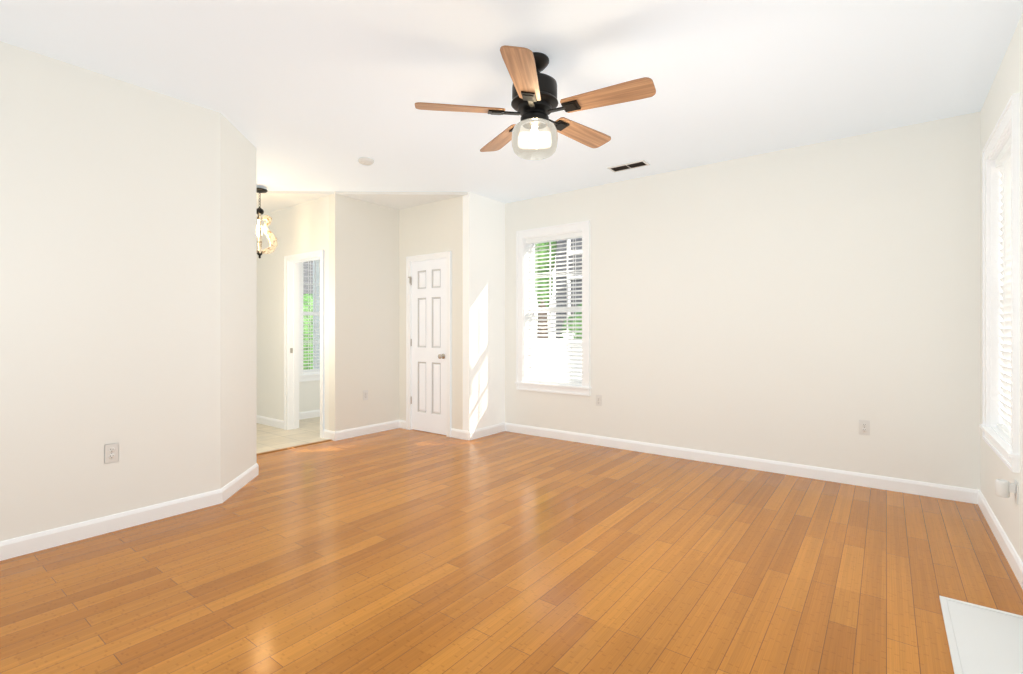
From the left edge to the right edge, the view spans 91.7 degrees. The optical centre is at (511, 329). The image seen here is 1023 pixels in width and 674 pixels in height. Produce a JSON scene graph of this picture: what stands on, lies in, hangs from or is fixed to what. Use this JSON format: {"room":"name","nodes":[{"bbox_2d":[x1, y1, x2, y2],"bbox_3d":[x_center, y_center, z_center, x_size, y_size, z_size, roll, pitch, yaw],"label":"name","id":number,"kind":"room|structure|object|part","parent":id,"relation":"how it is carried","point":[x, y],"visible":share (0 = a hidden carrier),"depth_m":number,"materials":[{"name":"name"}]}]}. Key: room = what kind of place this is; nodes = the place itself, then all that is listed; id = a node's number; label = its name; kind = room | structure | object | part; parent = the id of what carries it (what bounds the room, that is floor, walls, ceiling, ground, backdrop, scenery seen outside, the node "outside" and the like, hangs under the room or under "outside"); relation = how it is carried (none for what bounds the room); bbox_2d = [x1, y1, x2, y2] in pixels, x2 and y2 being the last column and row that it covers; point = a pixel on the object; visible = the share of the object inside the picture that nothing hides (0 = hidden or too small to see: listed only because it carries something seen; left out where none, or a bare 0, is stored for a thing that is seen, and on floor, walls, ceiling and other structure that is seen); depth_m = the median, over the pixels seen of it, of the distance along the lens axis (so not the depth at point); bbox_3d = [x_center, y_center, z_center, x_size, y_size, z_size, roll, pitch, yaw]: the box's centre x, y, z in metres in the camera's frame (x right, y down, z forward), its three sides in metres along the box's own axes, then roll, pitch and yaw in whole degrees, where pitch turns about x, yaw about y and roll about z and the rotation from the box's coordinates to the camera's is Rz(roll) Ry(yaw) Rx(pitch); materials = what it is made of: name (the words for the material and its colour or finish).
{"room":"empty living room","nodes":[
{"label":"empty living room","id":0,"kind":"room"},
{"bbox_2d":[0,41,256,540],"bbox_3d":[-4.449,-0.105,3.501,3.880,2.830,3.830,0,0,37],"label":"wall","id":1,"kind":"structure","parent":0,"point":[128,267],"depth_m":3.01,"materials":[{"name":"white paint"}]},
{"bbox_2d":[104,443,118,463],"bbox_3d":[-2.403,0.740,2.986,0.007,0.115,0.070,0,0,37],"label":"electrical outlet","id":2,"kind":"object","parent":1,"relation":"attached to","point":[111,453],"visible":1,"depth_m":2.98,"materials":[{"name":"white plastic"}]},
{"bbox_2d":[0,463,258,560],"bbox_3d":[-4.379,1.161,3.582,3.894,0.098,3.644,0,0,37],"label":"baseboard","id":3,"kind":"structure","parent":1,"relation":"attached to","point":[29,543],"depth_m":3.00,"materials":[{"name":"white wood"}]},
{"bbox_2d":[257,417,327,452],"bbox_3d":[-4.121,1.260,5.064,2.920,0.100,6.720,0,0,37],"label":"floor","id":4,"kind":"structure","parent":0,"point":[270,438],"depth_m":5.70,"materials":[{"name":"beige tile"}]},
{"bbox_2d":[257,196,328,429],"bbox_3d":[-3.053,-0.155,6.363,2.660,2.730,0.120,0,0,37],"label":"wall","id":5,"kind":"structure","parent":0,"point":[300,228],"depth_m":6.15,"materials":[{"name":"white paint"}]},
{"bbox_2d":[257,415,283,428],"bbox_3d":[-3.457,1.161,6.584,1.750,0.098,0.014,0,0,37],"label":"baseboard","id":6,"kind":"structure","parent":5,"relation":"attached to","point":[272,422],"depth_m":6.26,"materials":[{"name":"white wood"}]},
{"bbox_2d":[284,250,323,437],"bbox_3d":[-2.387,0.157,5.860,0.824,2.107,0.166,0,0,37],"label":"door frame","id":7,"kind":"structure","parent":5,"relation":"attached to","point":[320,253],"depth_m":6.02,"materials":[{"name":"white wood"}]},
{"bbox_2d":[299,380,319,411],"bbox_3d":[-2.717,-0.105,7.074,0.200,2.830,1.420,0,0,37],"label":"wall","id":8,"kind":"structure","parent":0,"point":[309,395],"depth_m":6.83,"materials":[{"name":"white paint"}]},
{"bbox_2d":[299,409,319,419],"bbox_3d":[-2.632,1.161,7.010,0.014,0.098,1.420,0,0,37],"label":"baseboard","id":9,"kind":"structure","parent":8,"relation":"attached to","point":[309,414],"depth_m":6.80,"materials":[{"name":"white wood"}]},
{"bbox_2d":[299,260,319,381],"bbox_3d":[-2.665,-0.230,7.110,0.240,1.860,0.980,0,0,37],"label":"window","id":10,"kind":"structure","parent":8,"relation":"in","point":[308,374],"depth_m":6.86,"materials":[{"name":"white wood"}]},
{"bbox_2d":[329,191,398,430],"bbox_3d":[-1.516,-0.155,6.093,0.120,2.730,1.540,0,0,37],"label":"wall","id":11,"kind":"structure","parent":0,"point":[363,295],"depth_m":5.73,"materials":[{"name":"white paint"}]},
{"bbox_2d":[323,420,405,440],"bbox_3d":[-1.688,1.161,5.813,0.956,0.098,0.219,0,0,-45],"label":"baseboard","id":12,"kind":"structure","parent":11,"relation":"attached to","point":[353,432],"depth_m":5.72,"materials":[{"name":"white wood"}]},
{"bbox_2d":[363,390,367,399],"bbox_3d":[-1.690,0.755,5.757,0.007,0.115,0.070,0,0,37],"label":"outlet","id":13,"kind":"object","parent":11,"relation":"attached to","point":[365,394],"visible":1,"depth_m":5.75,"materials":[{"name":"white plastic"}]},
{"bbox_2d":[399,196,462,429],"bbox_3d":[-0.936,-0.155,5.881,1.060,2.730,0.100,0,0,37],"label":"wall","id":14,"kind":"structure","parent":0,"point":[433,227],"depth_m":5.72,"materials":[{"name":"white paint"}]},
{"bbox_2d":[406,251,450,436],"bbox_3d":[-0.965,0.160,5.859,0.740,2.101,0.171,0,0,37],"label":"door","id":15,"kind":"structure","parent":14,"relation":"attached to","point":[411,332],"depth_m":5.84,"materials":[{"name":"white wood"}]},
{"bbox_3d":[-0.998,0.191,5.845,0.635,2.022,0.109,0,0,37],"label":"closet door","id":16,"kind":"part","parent":15,"relation":"part of","materials":[{"name":"white wood"}]},
{"bbox_3d":[-0.804,0.302,5.677,0.062,0.062,0.074,0,0,37],"label":"knob","id":17,"kind":"part","parent":15,"relation":"part of","materials":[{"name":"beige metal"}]},
{"bbox_2d":[451,428,468,439],"bbox_3d":[-0.575,1.161,5.536,0.267,0.098,0.014,0,0,37],"label":"baseboard","id":18,"kind":"structure","parent":14,"relation":"attached to","point":[460,434],"depth_m":5.53,"materials":[{"name":"white wood"}]},
{"bbox_2d":[463,192,504,430],"bbox_3d":[-0.311,-0.155,5.747,0.100,2.730,0.640,0,0,37],"label":"wall","id":19,"kind":"structure","parent":0,"point":[483,311],"depth_m":5.65,"materials":[{"name":"white paint"}]},
{"bbox_2d":[469,423,504,439],"bbox_3d":[-0.271,1.161,5.705,0.014,0.098,0.620,0,0,37],"label":"baseboard","id":20,"kind":"structure","parent":19,"relation":"attached to","point":[478,433],"depth_m":5.67,"materials":[{"name":"white wood"}]},
{"bbox_2d":[0,428,1022,673],"bbox_3d":[-0.721,1.260,2.498,5.600,0.100,6.720,0,0,37],"label":"floor","id":21,"kind":"structure","parent":0,"point":[398,550],"depth_m":2.47,"materials":[{"name":"brown wood"}]},
{"bbox_2d":[257,439,331,454],"bbox_3d":[-2.326,1.206,5.019,0.044,0.007,1.148,0,0,37],"label":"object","id":22,"kind":"structure","parent":21,"relation":"on","point":[293,447],"depth_m":5.11,"materials":[{"name":"brown"}]},
{"bbox_2d":[939,596,1022,673],"bbox_3d":[1.783,1.203,1.786,0.315,0.014,0.900,0,0,37],"label":"hearth slab","id":23,"kind":"object","parent":21,"relation":"on","point":[983,640],"visible":1,"depth_m":1.93,"materials":[{"name":"white stone"}]},
{"bbox_2d":[0,0,1022,215],"bbox_3d":[-1.886,-1.565,3.378,8.520,0.150,6.720,0,0,37],"label":"ceiling","id":24,"kind":"structure","parent":0,"point":[312,95],"depth_m":2.93,"materials":[{"name":"white paint"}]},
{"bbox_2d":[257,188,277,257],"bbox_3d":[-2.672,-1.124,5.274,0.351,0.732,0.373,0,0,37],"label":"chandelier","id":25,"kind":"object","parent":24,"relation":"hanging from","point":[272,238],"visible":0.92,"depth_m":5.26,"materials":[{"name":"black"}]},
{"bbox_3d":[-2.669,-1.076,5.259,0.066,0.178,0.064,0,0,37],"label":"bulb","id":26,"kind":"part","parent":25,"relation":"part of","materials":[{"name":"white glass"}]},
{"bbox_2d":[358,157,373,165],"bbox_3d":[-1.299,-1.500,4.438,0.138,0.039,0.138,0,0,37],"label":"smoke detector","id":27,"kind":"object","parent":24,"relation":"attached to","point":[366,161],"visible":1,"depth_m":4.40,"materials":[{"name":"white plastic"}]},
{"bbox_2d":[415,45,655,147],"bbox_3d":[0.228,-1.334,2.772,1.226,0.372,1.329,0,0,37],"label":"ceiling fan","id":28,"kind":"object","parent":24,"relation":"hanging from","point":[548,94],"depth_m":2.67,"materials":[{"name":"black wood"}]},
{"bbox_3d":[-0.283,-1.220,2.738,0.490,0.038,0.148,0,0,-8],"label":"ceiling fan blade","id":29,"kind":"part","parent":28,"relation":"part of","materials":[{"name":"brown wood"}]},
{"bbox_2d":[480,124,515,151],"bbox_3d":[-0.053,-1.220,3.171,0.148,0.038,0.490,0,0,-26],"label":"blade","id":30,"kind":"object","parent":28,"relation":"attached to","point":[504,137],"depth_m":3.21,"materials":[{"name":"brown wood"}]},
{"bbox_3d":[-0.042,-1.211,2.774,0.177,0.025,0.072,0,0,-8],"label":"ceiling fan blade bracket","id":31,"kind":"part","parent":28,"relation":"part of","materials":[{"name":"black metal"}]},
{"bbox_3d":[0.057,-1.220,2.385,0.148,0.038,0.490,0,0,10],"label":"ceiling fan blade","id":32,"kind":"part","parent":28,"relation":"part of","materials":[{"name":"brown wood"}]},
{"bbox_3d":[0.098,-1.211,2.625,0.072,0.025,0.177,0,0,10],"label":"ceiling fan blade bracket","id":33,"kind":"part","parent":28,"relation":"part of","materials":[{"name":"metal"}]},
{"bbox_2d":[512,118,557,159],"bbox_3d":[0.130,-1.067,2.796,0.260,0.181,0.260,0,0,37],"label":"ceiling fan light","id":34,"kind":"object","parent":28,"relation":"attached to","point":[531,153],"depth_m":2.75,"materials":[{"name":"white glass"}]},
{"bbox_3d":[0.130,-1.097,2.796,0.062,0.102,0.062,0,0,37],"label":"ceiling fan bulb","id":35,"kind":"part","parent":34,"relation":"part of","materials":[{"name":"white glass"}]},
{"bbox_3d":[0.256,-1.211,2.915,0.177,0.025,0.072,0,0,-44],"label":"ceiling fan blade bracket","id":36,"kind":"part","parent":28,"relation":"part of","materials":[{"name":"black metal"}]},
{"bbox_3d":[0.283,-1.211,2.713,0.177,0.025,0.072,0,0,28],"label":"ceiling fan blade bracket","id":37,"kind":"part","parent":28,"relation":"part of","materials":[{"name":"black metal"}]},
{"bbox_3d":[0.465,-1.220,2.842,0.451,0.038,0.867,0,0,-8],"label":"ceiling fan blade","id":38,"kind":"part","parent":28,"relation":"part of","materials":[{"name":"brown wood"}]},
{"bbox_2d":[607,160,649,172],"bbox_3d":[1.084,-1.516,4.607,0.360,0.008,0.160,0,0,37],"label":"ceiling vent","id":39,"kind":"object","parent":24,"relation":"in","point":[643,161],"depth_m":4.60,"materials":[{"name":"white plastic"}]},
{"bbox_3d":[1.084,-1.516,4.607,0.316,0.008,0.113,0,0,37],"label":"ceiling air vent louvers","id":40,"kind":"part","parent":39,"relation":"part of","materials":[{"name":"black metal"}]},
{"bbox_2d":[313,111,979,489],"bbox_3d":[0.078,-0.105,5.980,8.520,2.830,0.200,0,0,37],"label":"wall","id":41,"kind":"structure","parent":0,"point":[811,305],"depth_m":4.14,"materials":[{"name":"white paint"}]},
{"bbox_2d":[515,220,590,395],"bbox_3d":[0.493,-0.230,5.622,0.980,1.860,0.210,0,0,37],"label":"window","id":42,"kind":"structure","parent":41,"relation":"in","point":[584,234],"depth_m":5.61,"materials":[{"name":"white wood"}]},
{"bbox_3d":[0.538,-0.230,5.682,0.766,1.666,0.060,0,0,37],"label":"window back sash","id":43,"kind":"part","parent":42,"relation":"part of","materials":[{"name":"white wood"}]},
{"bbox_3d":[0.540,-0.230,5.684,0.690,1.590,0.004,0,0,37],"label":"glass","id":44,"kind":"part","parent":42,"relation":"part of","materials":[{"name":"clear glass"}]},
{"bbox_2d":[524,230,581,386],"bbox_3d":[0.514,-0.230,5.650,0.792,1.692,0.201,0,0,37],"label":"liner","id":45,"kind":"object","parent":41,"relation":"attached to","point":[526,314],"visible":0.31,"depth_m":5.82,"materials":[{"name":"white"}]},
{"bbox_2d":[596,395,601,405],"bbox_3d":[0.916,0.740,5.218,0.070,0.115,0.007,0,0,37],"label":"electrical outlet","id":46,"kind":"object","parent":41,"relation":"attached to","point":[598,400],"visible":1,"depth_m":5.21,"materials":[{"name":"white plastic"}]},
{"bbox_2d":[505,423,972,502],"bbox_3d":[1.570,1.161,4.720,4.140,0.098,0.014,0,0,37],"label":"baseboard","id":47,"kind":"structure","parent":41,"relation":"attached to","point":[961,494],"depth_m":4.24,"materials":[{"name":"white wood"}]},
{"bbox_2d":[859,420,869,434],"bbox_3d":[2.732,0.755,3.847,0.070,0.115,0.007,0,0,37],"label":"electrical outlet","id":48,"kind":"object","parent":41,"relation":"attached to","point":[864,427],"visible":1,"depth_m":3.84,"materials":[{"name":"white plastic"}]},
{"bbox_2d":[980,13,1022,561],"bbox_3d":[1.374,-0.105,0.792,0.200,2.830,6.520,0,0,37],"label":"wall","id":49,"kind":"structure","parent":0,"point":[1007,83],"depth_m":2.70,"materials":[{"name":"white paint"}]},
{"bbox_2d":[973,489,1022,589],"bbox_3d":[1.349,1.161,0.936,0.014,0.098,6.320,0,0,37],"label":"baseboard","id":50,"kind":"structure","parent":49,"relation":"attached to","point":[973,496],"depth_m":2.76,"materials":[{"name":"white wood"}]},
{"bbox_2d":[979,93,1019,472],"bbox_3d":[2.814,-0.230,2.780,0.184,1.860,0.980,0,0,37],"label":"window","id":51,"kind":"structure","parent":49,"relation":"in","point":[1007,160],"depth_m":2.88,"materials":[{"name":"white wood"}]},
{"bbox_2d":[990,126,1010,445],"bbox_3d":[2.852,-0.230,2.751,0.201,1.692,0.792,0,0,37],"label":"liner","id":52,"kind":"object","parent":49,"relation":"attached to","point":[996,319],"visible":0.27,"depth_m":3.10,"materials":[{"name":"white wood"}]},
{"bbox_2d":[995,479,1017,504],"bbox_3d":[2.492,0.810,2.504,0.079,0.115,0.070,0,0,37],"label":"electrical outlet","id":53,"kind":"object","parent":49,"relation":"attached to","point":[1004,488],"visible":1,"depth_m":2.49,"materials":[{"name":"white plastic"}]},
{"bbox_3d":[2.521,0.810,2.482,0.005,0.115,0.070,0,0,37],"label":"plate","id":54,"kind":"part","parent":53,"relation":"part of","materials":[{"name":"white plastic"}]},
{"label":"outside","id":55,"kind":"structure","parent":0,"visible":0},
{"bbox_3d":[4.518,1.410,5.987,80.000,0.200,75.000,0,0,37],"label":"ground","id":56,"kind":"structure","parent":55,"visible":0},
{"bbox_2d":[303,294,312,369],"bbox_3d":[-4.176,0.440,9.958,1.506,2.654,7.612,0,0,37],"label":"hedge","id":57,"kind":"object","parent":56,"relation":"on","point":[305,302],"depth_m":9.53,"materials":[{"name":"green plant"}]},
{"bbox_2d":[303,261,312,293],"bbox_3d":[-9.361,-2.440,13.328,7.800,7.500,14.800,0,0,37],"label":"house","id":58,"kind":"structure","parent":56,"relation":"on","point":[305,275],"depth_m":12.90,"materials":[{"name":"grey"}]},
{"bbox_2d":[535,241,556,337],"bbox_3d":[0.773,-0.970,12.195,0.479,4.560,0.914,0,0,37],"label":"tree","id":59,"kind":"object","parent":56,"relation":"on","point":[543,263],"depth_m":12.07,"materials":[{"name":"green plant"}]},
{"bbox_2d":[535,333,581,378],"bbox_3d":[1.756,0.685,8.121,9.980,1.250,0.160,0,0,37],"label":"fence","id":60,"kind":"object","parent":56,"relation":"on","point":[558,357],"depth_m":8.79,"materials":[{"name":"white wood"}]},
{"bbox_2d":[556,238,581,337],"bbox_3d":[9.838,-1.540,12.621,15.500,5.700,8.000,0,0,37],"label":"house","id":61,"kind":"structure","parent":56,"relation":"on","point":[565,269],"depth_m":13.89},
{"bbox_2d":[551,239,581,337],"bbox_3d":[2.783,-1.540,12.902,4.080,5.700,0.090,0,0,37],"label":"trim","id":62,"kind":"structure","parent":61,"relation":"attached to","point":[571,252],"depth_m":14.03,"materials":[{"name":"white wood"}]},
{"bbox_2d":[560,304,581,338],"bbox_3d":[1.288,0.493,9.729,0.733,2.112,1.011,0,0,37],"label":"bush","id":63,"kind":"object","parent":56,"relation":"on","point":[565,321],"depth_m":9.44,"materials":[{"name":"green plant"}]}
]}

